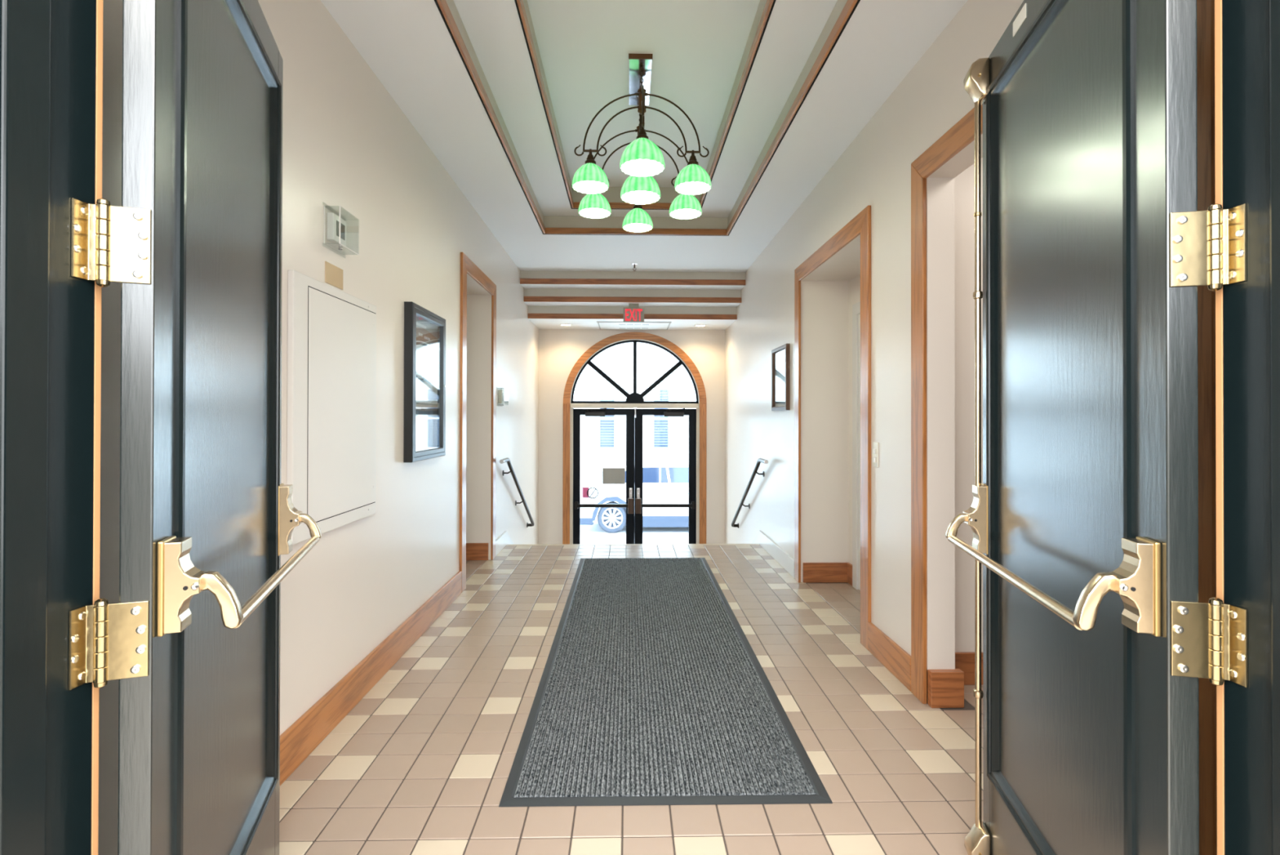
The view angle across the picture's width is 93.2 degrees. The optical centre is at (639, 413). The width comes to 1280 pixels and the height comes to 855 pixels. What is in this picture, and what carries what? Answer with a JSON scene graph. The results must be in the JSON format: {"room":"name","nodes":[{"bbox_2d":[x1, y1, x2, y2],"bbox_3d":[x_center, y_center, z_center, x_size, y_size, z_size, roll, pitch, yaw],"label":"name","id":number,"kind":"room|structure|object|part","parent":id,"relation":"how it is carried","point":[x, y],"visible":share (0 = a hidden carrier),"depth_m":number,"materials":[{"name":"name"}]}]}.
{"room":"entrance hallway","nodes":[
{"label":"entrance hallway","id":0,"kind":"room"},
{"bbox_2d":[97,0,538,854],"bbox_3d":[-1.792,0.380,4.823,0.820,4.380,7.780,0,0,-1],"label":"wall","id":1,"kind":"structure","parent":0,"point":[347,144],"depth_m":3.05,"materials":[{"name":"paint"}]},
{"bbox_2d":[286,269,376,545],"bbox_3d":[-1.323,-0.021,2.656,0.028,1.038,0.755,0,0,-1],"label":"access panel","id":2,"kind":"object","parent":1,"relation":"attached to","point":[331,331],"visible":0.94,"depth_m":2.56,"materials":[{"name":"white paint"}]},
{"bbox_3d":[-1.314,-0.029,2.703,0.004,0.936,0.635,0,0,-1],"label":"access door","id":3,"kind":"part","parent":2,"relation":"part of","materials":[{"name":"white paint"}]},
{"bbox_2d":[324,261,342,289],"bbox_3d":[-1.334,-0.600,2.643,0.004,0.090,0.157,0,0,-1],"label":"name plate","id":4,"kind":"object","parent":1,"relation":"attached to","point":[333,274],"visible":1,"depth_m":2.63,"materials":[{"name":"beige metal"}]},
{"bbox_2d":[324,205,358,254],"bbox_3d":[-1.301,-0.795,2.643,0.070,0.184,0.204,0,0,-1],"label":"thermostat","id":5,"kind":"object","parent":1,"relation":"attached to","point":[335,225],"visible":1,"depth_m":2.59,"materials":[{"name":"plastic"}]},
{"bbox_2d":[280,542,488,785],"bbox_3d":[-1.618,1.278,3.322,0.570,0.170,4.720,0,0,-1],"label":"baseboard","id":6,"kind":"structure","parent":1,"relation":"attached to","point":[298,741],"depth_m":2.87,"materials":[{"name":"brown wood"}]},
{"bbox_2d":[403,301,445,462],"bbox_3d":[-1.332,-0.178,3.788,0.056,0.922,0.633,0,0,-1],"label":"display case","id":7,"kind":"object","parent":1,"relation":"attached to","point":[424,331],"visible":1,"depth_m":3.76,"materials":[{"name":"black wood"}]},
{"bbox_3d":[-1.331,-0.180,3.473,0.046,0.922,0.002,0,0,-1],"label":"panel","id":8,"kind":"part","parent":7,"relation":"part of","materials":[{"name":"black"}]},
{"bbox_2d":[415,315,437,450],"bbox_3d":[-1.353,-0.178,3.789,0.014,0.810,0.518,0,0,-1],"label":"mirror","id":9,"kind":"object","parent":7,"relation":"attached to","point":[426,405],"depth_m":3.83,"materials":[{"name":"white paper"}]},
{"bbox_2d":[459,252,496,592],"bbox_3d":[-1.380,0.070,5.220,0.020,2.605,1.185,0,0,-1],"label":"trim","id":10,"kind":"structure","parent":1,"relation":"attached to","point":[468,266],"depth_m":4.71,"materials":[{"name":"brown wood"}]},
{"bbox_2d":[497,387,507,405],"bbox_3d":[-1.371,-0.168,6.059,0.070,0.194,0.234,0,0,-1],"label":"thermostat","id":11,"kind":"object","parent":1,"relation":"attached to","point":[501,393],"visible":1,"depth_m":6.00,"materials":[{"name":"plastic"}]},
{"bbox_2d":[495,530,513,555],"bbox_3d":[-1.426,1.775,7.264,0.018,1.075,2.900,0,0,-1],"label":"trim","id":12,"kind":"structure","parent":1,"relation":"attached to","point":[504,539],"depth_m":6.13,"materials":[{"name":"white paint"}]},
{"bbox_2d":[499,457,533,527],"bbox_3d":[-1.373,0.949,6.780,0.101,1.008,1.986,0,0,-1],"label":"handrail","id":13,"kind":"object","parent":1,"relation":"attached to","point":[505,460],"visible":1,"depth_m":6.67,"materials":[{"name":"brown metal"}]},
{"bbox_2d":[520,278,745,285],"bbox_3d":[-0.081,-1.570,7.231,2.693,0.066,0.012,0,0,-1],"label":"trim","id":14,"kind":"structure","parent":1,"relation":"attached to","point":[522,281],"depth_m":7.23,"materials":[{"name":"brown wood"}]},
{"bbox_2d":[520,270,745,279],"bbox_3d":[-0.081,-1.649,7.237,2.693,0.093,0.004,0,0,-1],"label":"trim","id":15,"kind":"structure","parent":1,"relation":"attached to","point":[523,274],"depth_m":7.24,"materials":[{"name":"beige paint"}]},
{"bbox_2d":[524,288,741,297],"bbox_3d":[-0.087,-1.490,7.506,2.693,0.098,0.004,0,0,-1],"label":"trim","id":16,"kind":"structure","parent":1,"relation":"attached to","point":[527,291],"depth_m":7.50,"materials":[{"name":"beige paint"}]},
{"bbox_2d":[528,306,737,314],"bbox_3d":[-0.093,-1.329,7.805,2.693,0.098,0.004,0,0,-1],"label":"trim","id":17,"kind":"structure","parent":1,"relation":"attached to","point":[531,309],"depth_m":7.81,"materials":[{"name":"beige paint"}]},
{"bbox_2d":[279,543,982,854],"bbox_3d":[1.044,1.399,3.621,6.206,0.061,5.612,0,0,-1],"label":"floor","id":18,"kind":"structure","parent":0,"point":[421,764],"depth_m":2.49,"materials":[{"name":"brown tile"}]},
{"bbox_2d":[498,557,832,806],"bbox_3d":[0.065,1.362,3.934,1.181,0.012,3.664,0,0,-1],"label":"floor mat","id":19,"kind":"object","parent":18,"relation":"on","point":[651,690],"visible":1,"depth_m":2.77,"materials":[{"name":"grey carpet"}]},
{"bbox_2d":[537,328,724,543],"bbox_3d":[-0.123,0.632,8.856,2.963,3.920,0.220,0,0,-1],"label":"wall","id":20,"kind":"structure","parent":0,"point":[559,349],"depth_m":8.74,"materials":[{"name":"paint"}]},
{"bbox_2d":[573,408,634,543],"bbox_3d":[-0.524,1.112,8.776,0.890,2.398,0.130,0,0,-1],"label":"door","id":21,"kind":"structure","parent":20,"relation":"in","point":[610,475],"depth_m":8.80,"materials":[{"name":"black metal"}]},
{"bbox_3d":[-0.627,-0.054,8.754,0.289,0.066,0.043,0,0,-6],"label":"closer arm","id":22,"kind":"part","parent":21,"relation":"part of","materials":[{"name":"black metal"}]},
{"bbox_3d":[-0.536,-0.021,8.824,0.668,0.095,0.045,0,0,-1],"label":"rail","id":23,"kind":"part","parent":21,"relation":"part of","materials":[{"name":"black metal"}]},
{"bbox_3d":[-0.135,1.159,8.801,0.044,0.155,0.006,0,0,-1],"label":"lock plate","id":24,"kind":"part","parent":21,"relation":"part of","materials":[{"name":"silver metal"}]},
{"bbox_2d":[562,332,706,543],"bbox_3d":[-0.076,0.575,8.835,2.070,3.495,0.225,0,0,-1],"label":"trim","id":25,"kind":"structure","parent":20,"relation":"attached to","point":[701,407],"depth_m":8.74,"materials":[{"name":"brown wood"}]},
{"bbox_2d":[570,339,698,403],"bbox_3d":[-0.074,-0.604,8.838,1.864,0.932,0.080,0,0,-1],"label":"window","id":26,"kind":"structure","parent":20,"relation":"in","point":[633,397],"depth_m":8.81,"materials":[{"name":"black metal"}]},
{"bbox_2d":[633,407,696,543],"bbox_3d":[0.362,1.113,8.791,0.917,2.398,0.136,0,0,-1],"label":"door","id":27,"kind":"structure","parent":20,"relation":"in","point":[638,413],"depth_m":8.81,"materials":[{"name":"black metal"}]},
{"bbox_3d":[-0.024,1.159,8.803,0.044,0.155,0.006,0,0,-1],"label":"lock plate","id":28,"kind":"part","parent":27,"relation":"part of","materials":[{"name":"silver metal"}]},
{"bbox_3d":[0.377,-0.020,8.842,0.671,0.095,0.045,0,0,-1],"label":"rail","id":29,"kind":"part","parent":27,"relation":"part of","materials":[{"name":"black metal"}]},
{"bbox_3d":[0.516,-0.052,8.777,0.289,0.066,0.043,0,0,-6],"label":"closer arm","id":30,"kind":"part","parent":27,"relation":"part of","materials":[{"name":"black metal"}]},
{"bbox_2d":[520,284,744,329],"bbox_3d":[-0.098,-1.564,8.047,2.893,0.695,1.620,0,0,-1],"label":"ceiling","id":31,"kind":"structure","parent":0,"point":[541,323],"depth_m":7.75,"materials":[{"name":"white paint"}]},
{"bbox_2d":[560,323,572,325],"bbox_3d":[-1.017,-1.214,8.307,0.170,0.006,0.170,0,0,-1],"label":"recessed light","id":32,"kind":"object","parent":31,"relation":"in","point":[562,324],"visible":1,"depth_m":8.28,"materials":[{"name":"white plastic"}]},
{"bbox_2d":[524,296,741,302],"bbox_3d":[-0.087,-1.408,7.501,2.693,0.066,0.012,0,0,-1],"label":"trim","id":33,"kind":"structure","parent":31,"relation":"attached to","point":[526,299],"depth_m":7.49,"materials":[{"name":"brown wood"}]},
{"bbox_2d":[528,313,737,319],"bbox_3d":[-0.093,-1.247,7.800,2.693,0.066,0.012,0,0,-1],"label":"trim","id":34,"kind":"structure","parent":31,"relation":"attached to","point":[576,316],"depth_m":7.79,"materials":[{"name":"brown wood"}]},
{"bbox_2d":[623,303,644,322],"bbox_3d":[-0.078,-1.262,7.631,0.262,0.233,0.050,0,0,-1],"label":"exit sign","id":35,"kind":"object","parent":31,"relation":"hanging from","point":[633,313],"visible":1,"depth_m":7.61,"materials":[{"name":"red plastic"}]},
{"bbox_2d":[596,321,671,329],"bbox_3d":[-0.084,-1.208,8.371,0.990,0.014,0.670,0,0,-1],"label":"ceiling vent","id":36,"kind":"object","parent":31,"relation":"in","point":[602,325],"visible":0.99,"depth_m":8.36,"materials":[{"name":"white plastic"}]},
{"bbox_2d":[693,324,706,326],"bbox_3d":[0.832,-1.211,8.345,0.170,0.006,0.170,0,0,-1],"label":"recessed light","id":37,"kind":"object","parent":31,"relation":"in","point":[696,325],"visible":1,"depth_m":8.34,"materials":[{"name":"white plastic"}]},
{"bbox_2d":[320,0,967,271],"bbox_3d":[-0.017,-1.920,4.110,2.893,0.420,6.260,0,0,-1],"label":"ceiling","id":38,"kind":"structure","parent":0,"point":[700,50],"depth_m":3.60,"materials":[{"name":"white paint"}]},
{"bbox_2d":[631,262,637,271],"bbox_3d":[-0.062,-1.657,6.878,0.076,0.080,0.076,0,0,-1],"label":"sprinkler","id":39,"kind":"object","parent":38,"relation":"attached to","point":[632,264],"visible":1,"depth_m":6.87,"materials":[{"name":"silver metal"}]},
{"bbox_2d":[572,53,711,232],"bbox_3d":[-0.001,-1.735,3.989,1.022,0.692,1.040,0,0,43],"label":"chandelier","id":40,"kind":"object","parent":38,"relation":"hanging from","point":[642,159],"visible":1,"depth_m":3.77,"materials":[{"name":"green glass"}]},
{"bbox_3d":[-0.307,-1.472,3.752,0.229,0.146,0.226,0,0,-1],"label":"lamp shade","id":41,"kind":"part","parent":40,"relation":"part of","materials":[{"name":"green glass"}]},
{"bbox_3d":[-0.317,-1.469,4.231,0.229,0.146,0.226,0,0,-1],"label":"lamp shade","id":42,"kind":"part","parent":40,"relation":"part of","materials":[{"name":"green glass"}]},
{"bbox_3d":[-0.171,-1.808,3.756,0.366,0.366,0.018,0,0,-1],"label":"arm","id":43,"kind":"part","parent":40,"relation":"part of","materials":[{"name":"brown metal"}]},
{"bbox_3d":[-0.181,-1.806,4.236,0.366,0.366,0.018,0,0,-1],"label":"arm","id":44,"kind":"part","parent":40,"relation":"part of","materials":[{"name":"brown metal"}]},
{"bbox_3d":[-0.139,-1.765,4.237,0.282,0.285,0.018,0,0,-1],"label":"arm","id":45,"kind":"part","parent":40,"relation":"part of","materials":[{"name":"brown metal"}]},
{"bbox_3d":[-0.129,-1.768,3.757,0.282,0.285,0.018,0,0,-1],"label":"arm","id":46,"kind":"part","parent":40,"relation":"part of","materials":[{"name":"brown metal"}]},
{"bbox_3d":[-0.017,-1.467,4.556,0.229,0.146,0.226,0,0,-1],"label":"lamp shade","id":47,"kind":"part","parent":40,"relation":"part of","materials":[{"name":"green glass"}]},
{"bbox_3d":[0.004,-1.480,3.928,0.262,0.166,0.258,0,0,-1],"label":"lamp shade","id":48,"kind":"part","parent":40,"relation":"part of","materials":[{"name":"green glass"}]},
{"bbox_3d":[0.004,-1.783,3.929,0.015,0.317,0.016,0,0,-1],"label":"down rod","id":49,"kind":"part","parent":40,"relation":"part of","materials":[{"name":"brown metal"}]},
{"bbox_3d":[0.010,-2.033,3.661,0.022,0.047,0.212,0,0,1],"label":"chain","id":50,"kind":"part","parent":40,"relation":"part of","materials":[{"name":"brown metal"}]},
{"bbox_3d":[0.014,-1.768,3.619,0.018,0.285,0.282,0,0,-1],"label":"arm","id":51,"kind":"part","parent":40,"relation":"part of","materials":[{"name":"brown metal"}]},
{"bbox_3d":[0.013,-1.473,3.440,0.257,0.164,0.253,0,0,-1],"label":"lamp shade","id":52,"kind":"part","parent":40,"relation":"part of","materials":[{"name":"green glass"}]},
{"bbox_3d":[0.015,-1.809,3.577,0.018,0.366,0.366,0,0,-1],"label":"arm","id":53,"kind":"part","parent":40,"relation":"part of","materials":[{"name":"brown metal"}]},
{"bbox_3d":[0.152,-1.767,3.762,0.282,0.285,0.018,0,0,-1],"label":"arm","id":54,"kind":"part","parent":40,"relation":"part of","materials":[{"name":"brown metal"}]},
{"bbox_3d":[0.184,-1.805,4.243,0.366,0.366,0.018,0,0,-1],"label":"arm","id":55,"kind":"part","parent":40,"relation":"part of","materials":[{"name":"brown metal"}]},
{"bbox_3d":[0.142,-1.765,4.242,0.282,0.285,0.018,0,0,-1],"label":"arm","id":56,"kind":"part","parent":40,"relation":"part of","materials":[{"name":"brown metal"}]},
{"bbox_3d":[0.194,-1.808,3.763,0.366,0.366,0.018,0,0,-1],"label":"arm","id":57,"kind":"part","parent":40,"relation":"part of","materials":[{"name":"brown metal"}]},
{"bbox_3d":[0.319,-1.468,4.244,0.229,0.146,0.226,0,0,-1],"label":"lamp shade","id":58,"kind":"part","parent":40,"relation":"part of","materials":[{"name":"green glass"}]},
{"bbox_3d":[0.329,-1.470,3.764,0.229,0.146,0.226,0,0,-1],"label":"lamp shade","id":59,"kind":"part","parent":40,"relation":"part of","materials":[{"name":"green glass"}]},
{"bbox_2d":[514,0,776,209],"bbox_3d":[0.008,-1.908,3.530,1.193,0.055,4.056,0,0,-1],"label":"trim","id":60,"kind":"structure","parent":38,"relation":"attached to","point":[770,4],"depth_m":3.64,"materials":[{"name":"brown wood"}]},
{"bbox_2d":[434,0,860,235],"bbox_3d":[0.009,-1.739,3.514,1.771,0.058,4.526,0,0,-1],"label":"trim","id":61,"kind":"structure","parent":38,"relation":"attached to","point":[851,5],"depth_m":3.65,"materials":[{"name":"brown wood"}]},
{"bbox_2d":[724,0,1023,704],"bbox_3d":[1.570,0.436,4.891,0.520,4.280,7.780,0,0,-1],"label":"wall","id":62,"kind":"structure","parent":0,"point":[874,170],"depth_m":3.49,"materials":[{"name":"paint"}]},
{"bbox_2d":[731,457,768,528],"bbox_3d":[1.220,0.950,6.763,0.101,1.003,1.926,0,0,-1],"label":"handrail","id":63,"kind":"object","parent":62,"relation":"attached to","point":[760,460],"visible":1,"depth_m":6.67,"materials":[{"name":"brown metal"}]},
{"bbox_2d":[751,530,794,577],"bbox_3d":[1.257,1.778,6.909,0.018,1.075,3.720,0,0,-1],"label":"trim","id":64,"kind":"structure","parent":62,"relation":"attached to","point":[785,560],"depth_m":5.68,"materials":[{"name":"white paint"}]},
{"bbox_2d":[771,343,790,410],"bbox_3d":[1.281,-0.316,5.534,0.034,0.580,0.540,0,0,-1],"label":"picture frame","id":65,"kind":"object","parent":62,"relation":"attached to","point":[780,356],"visible":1,"depth_m":5.52,"materials":[{"name":"brown wood"}]},
{"bbox_2d":[774,349,785,406],"bbox_3d":[1.294,-0.316,5.534,0.008,0.504,0.470,0,0,-1],"label":"picture","id":66,"kind":"object","parent":65,"relation":"attached to","point":[780,354],"depth_m":5.57,"materials":[{"name":"grey"}]},
{"bbox_2d":[794,205,871,649],"bbox_3d":[1.313,0.085,4.275,0.020,2.575,1.545,0,0,-1],"label":"trim","id":67,"kind":"structure","parent":62,"relation":"attached to","point":[860,224],"depth_m":3.60,"materials":[{"name":"brown wood"}]},
{"bbox_2d":[852,301,860,589],"bbox_3d":[1.714,0.253,4.240,0.022,2.240,1.170,0,0,-1],"label":"door","id":68,"kind":"structure","parent":62,"relation":"in","point":[856,307],"depth_m":4.74,"materials":[{"name":"white paint"}]},
{"bbox_2d":[872,441,878,466],"bbox_3d":[1.333,0.234,3.437,0.014,0.140,0.076,0,0,-1],"label":"light switch","id":69,"kind":"object","parent":62,"relation":"attached to","point":[875,445],"visible":1,"depth_m":3.42,"materials":[{"name":"beige plastic"}]},
{"bbox_2d":[802,562,982,707],"bbox_3d":[2.682,1.286,3.009,2.710,0.165,3.920,0,0,-1],"label":"baseboard","id":70,"kind":"structure","parent":62,"relation":"attached to","point":[945,686],"depth_m":3.05,"materials":[{"name":"brown wood"}]},
{"bbox_2d":[911,0,1217,854],"bbox_3d":[1.355,0.065,2.205,0.020,2.595,1.535,0,0,-1],"label":"trim","id":71,"kind":"structure","parent":62,"relation":"attached to","point":[962,134],"depth_m":1.48,"materials":[{"name":"brown wood"}]},
{"bbox_2d":[954,157,982,651],"bbox_3d":[2.829,-0.150,2.064,2.660,3.130,2.310,0,0,-1],"label":"wall","id":72,"kind":"structure","parent":0,"point":[964,183],"depth_m":3.08,"materials":[{"name":"paint"}]},
{"bbox_3d":[0.533,-0.365,0.858,7.500,3.560,0.250,0,0,-1],"label":"wall","id":73,"kind":"structure","parent":0,"visible":0},
{"bbox_2d":[0,0,103,854],"bbox_3d":[-0.913,0.102,0.836,0.112,2.500,0.320,0,0,-8],"label":"trim","id":74,"kind":"structure","parent":73,"relation":"attached to","point":[51,51],"depth_m":0.88,"materials":[{"name":"black paint"}]},
{"bbox_2d":[68,0,321,854],"bbox_3d":[-0.922,0.139,1.391,0.212,2.407,0.896,0,0,-19],"label":"door","id":75,"kind":"structure","parent":73,"relation":"in","point":[193,244],"depth_m":1.19,"materials":[{"name":"black paint"}]},
{"bbox_3d":[-0.875,0.365,0.954,0.019,0.122,0.043,0,0,30],"label":"jamb plate","id":76,"kind":"part","parent":75,"relation":"part of","materials":[{"name":"gold metal"}]},
{"bbox_3d":[-0.874,-0.272,0.957,0.019,0.122,0.043,0,0,30],"label":"jamb plate","id":77,"kind":"part","parent":75,"relation":"part of","materials":[{"name":"gold metal"}]},
{"bbox_3d":[-0.804,0.292,1.029,0.010,0.158,0.056,0,0,-19],"label":"case plate","id":78,"kind":"part","parent":75,"relation":"part of","materials":[{"name":"gold metal"}]},
{"bbox_3d":[-0.733,0.325,1.056,0.067,0.100,0.025,0,0,-19],"label":"exit bar arm","id":79,"kind":"part","parent":75,"relation":"part of","materials":[{"name":"gold metal"}]},
{"bbox_3d":[-0.961,0.050,1.413,0.018,2.010,0.690,0,0,-19],"label":"panel","id":80,"kind":"part","parent":75,"relation":"part of","materials":[{"name":"black paint"}]},
{"bbox_3d":[-0.943,0.050,1.419,0.023,2.038,0.728,0,0,-19],"label":"panel moulding","id":81,"kind":"part","parent":75,"relation":"part of","materials":[{"name":"black paint"}]},
{"bbox_3d":[-0.961,-1.015,1.418,0.045,0.100,0.720,0,0,-19],"label":"rail","id":82,"kind":"part","parent":75,"relation":"part of","materials":[{"name":"black paint"}]},
{"bbox_3d":[-0.964,1.204,1.407,0.045,0.278,0.720,0,0,-19],"label":"rail","id":83,"kind":"part","parent":75,"relation":"part of","materials":[{"name":"black paint"}]},
{"bbox_3d":[-1.057,0.311,1.777,0.010,0.205,0.061,0,0,-19],"label":"case plate","id":84,"kind":"part","parent":75,"relation":"part of","materials":[{"name":"gold metal"}]},
{"bbox_3d":[-0.984,0.337,1.800,0.066,0.080,0.025,0,0,-19],"label":"exit bar arm","id":85,"kind":"part","parent":75,"relation":"part of","materials":[{"name":"gold metal"}]},
{"bbox_2d":[945,0,1248,854],"bbox_3d":[0.943,0.142,1.411,0.207,2.407,0.899,0,0,12],"label":"door","id":86,"kind":"structure","parent":73,"relation":"in","point":[1099,639],"depth_m":1.25,"materials":[{"name":"black paint"}]},
{"bbox_3d":[0.958,0.340,1.824,0.066,0.080,0.025,0,0,12],"label":"exit bar arm","id":87,"kind":"part","parent":86,"relation":"part of","materials":[{"name":"gold metal"}]},
{"bbox_3d":[1.019,0.150,1.825,0.017,2.180,0.017,0,0,12],"label":"vertical rod","id":88,"kind":"part","parent":86,"relation":"part of","materials":[{"name":"gold metal"}]},
{"bbox_3d":[1.033,0.314,1.810,0.010,0.205,0.061,0,0,12],"label":"case plate","id":89,"kind":"part","parent":86,"relation":"part of","materials":[{"name":"gold metal"}]},
{"bbox_3d":[0.981,1.208,1.432,0.045,0.278,0.720,0,0,12],"label":"rail","id":90,"kind":"part","parent":86,"relation":"part of","materials":[{"name":"black paint"}]},
{"bbox_3d":[0.985,-1.011,1.442,0.045,0.100,0.720,0,0,12],"label":"rail","id":91,"kind":"part","parent":86,"relation":"part of","materials":[{"name":"black paint"}]},
{"bbox_3d":[0.990,-1.024,1.579,0.002,0.037,0.080,0,0,12],"label":"label plate","id":92,"kind":"part","parent":86,"relation":"part of","materials":[{"name":"beige plastic"}]},
{"bbox_3d":[0.982,0.053,1.438,0.018,2.010,0.690,0,0,12],"label":"panel","id":93,"kind":"part","parent":86,"relation":"part of","materials":[{"name":"black paint"}]},
{"bbox_3d":[0.963,0.053,1.442,0.023,2.038,0.728,0,0,12],"label":"panel moulding","id":94,"kind":"part","parent":86,"relation":"part of","materials":[{"name":"black paint"}]},
{"bbox_3d":[0.796,0.327,1.056,0.067,0.100,0.025,0,0,12],"label":"exit bar arm","id":95,"kind":"part","parent":86,"relation":"part of","materials":[{"name":"gold metal"}]},
{"bbox_3d":[0.871,0.294,1.038,0.010,0.158,0.056,0,0,12],"label":"case plate","id":96,"kind":"part","parent":86,"relation":"part of","materials":[{"name":"gold metal"}]},
{"bbox_3d":[0.948,-0.269,0.973,0.018,0.122,0.041,0,0,-29],"label":"jamb plate","id":97,"kind":"part","parent":86,"relation":"part of","materials":[{"name":"gold metal"}]},
{"bbox_3d":[0.947,0.368,0.970,0.018,0.122,0.041,0,0,-29],"label":"jamb plate","id":98,"kind":"part","parent":86,"relation":"part of","materials":[{"name":"gold metal"}]},
{"bbox_2d":[1214,0,1279,854],"bbox_3d":[0.990,0.106,0.863,0.111,2.500,0.296,0,0,7],"label":"trim","id":99,"kind":"structure","parent":73,"relation":"attached to","point":[1247,32],"depth_m":0.94,"materials":[{"name":"black paint"}]},
{"label":"outside","id":100,"kind":"structure","parent":0,"visible":0},
{"bbox_2d":[580,472,688,543],"bbox_3d":[-0.439,3.021,21.281,80.000,0.260,17.400,0,0,-1],"label":"road","id":101,"kind":"structure","parent":100,"point":[589,534],"depth_m":14.30,"materials":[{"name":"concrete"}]},
{"bbox_2d":[580,458,688,533],"bbox_3d":[0.805,2.034,15.300,4.880,1.660,1.920,0,0,-1],"label":"car","id":102,"kind":"object","parent":101,"relation":"on","point":[664,481],"visible":0.34,"depth_m":14.46,"materials":[{"name":"white paint"}]},
{"bbox_2d":[611,484,618,487],"bbox_3d":[-0.587,1.688,14.413,0.180,0.140,0.200,0,0,-1],"label":"mirror","id":103,"kind":"object","parent":102,"relation":"attached to","point":[612,485],"depth_m":14.32,"materials":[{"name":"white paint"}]},
{"bbox_3d":[0.839,2.581,14.553,2.000,0.280,0.210,0,0,-1],"label":"sill","id":104,"kind":"part","parent":102,"relation":"part of","materials":[{"name":"blue plastic"}]},
{"bbox_2d":[573,342,696,472],"bbox_3d":[-0.624,-4.253,30.984,48.000,14.500,2.060,0,0,-1],"label":"building","id":105,"kind":"structure","parent":101,"relation":"on","point":[602,438],"depth_m":30.01,"materials":[{"name":"white"}]},
{"bbox_3d":[-1.625,0.256,30.102,0.820,2.970,0.020,0,0,-1],"label":"pane","id":106,"kind":"part","parent":105,"relation":"part of","materials":[{"name":"clear glass"}]},
{"bbox_2d":[600,389,614,447],"bbox_3d":[-1.624,0.256,30.062,0.760,2.905,0.020,0,0,-1],"label":"window","id":107,"kind":"structure","parent":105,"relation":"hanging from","point":[606,422],"depth_m":30.06,"materials":[{"name":"glass"}]},
{"bbox_3d":[1.045,0.261,30.157,0.820,2.970,0.020,0,0,-1],"label":"pane","id":108,"kind":"part","parent":105,"relation":"part of","materials":[{"name":"clear glass"}]},
{"bbox_2d":[653,389,668,447],"bbox_3d":[1.046,0.261,30.117,0.760,2.905,0.020,0,0,-1],"label":"window","id":109,"kind":"structure","parent":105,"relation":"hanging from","point":[660,422],"depth_m":30.11,"materials":[{"name":"glass"}]}
]}

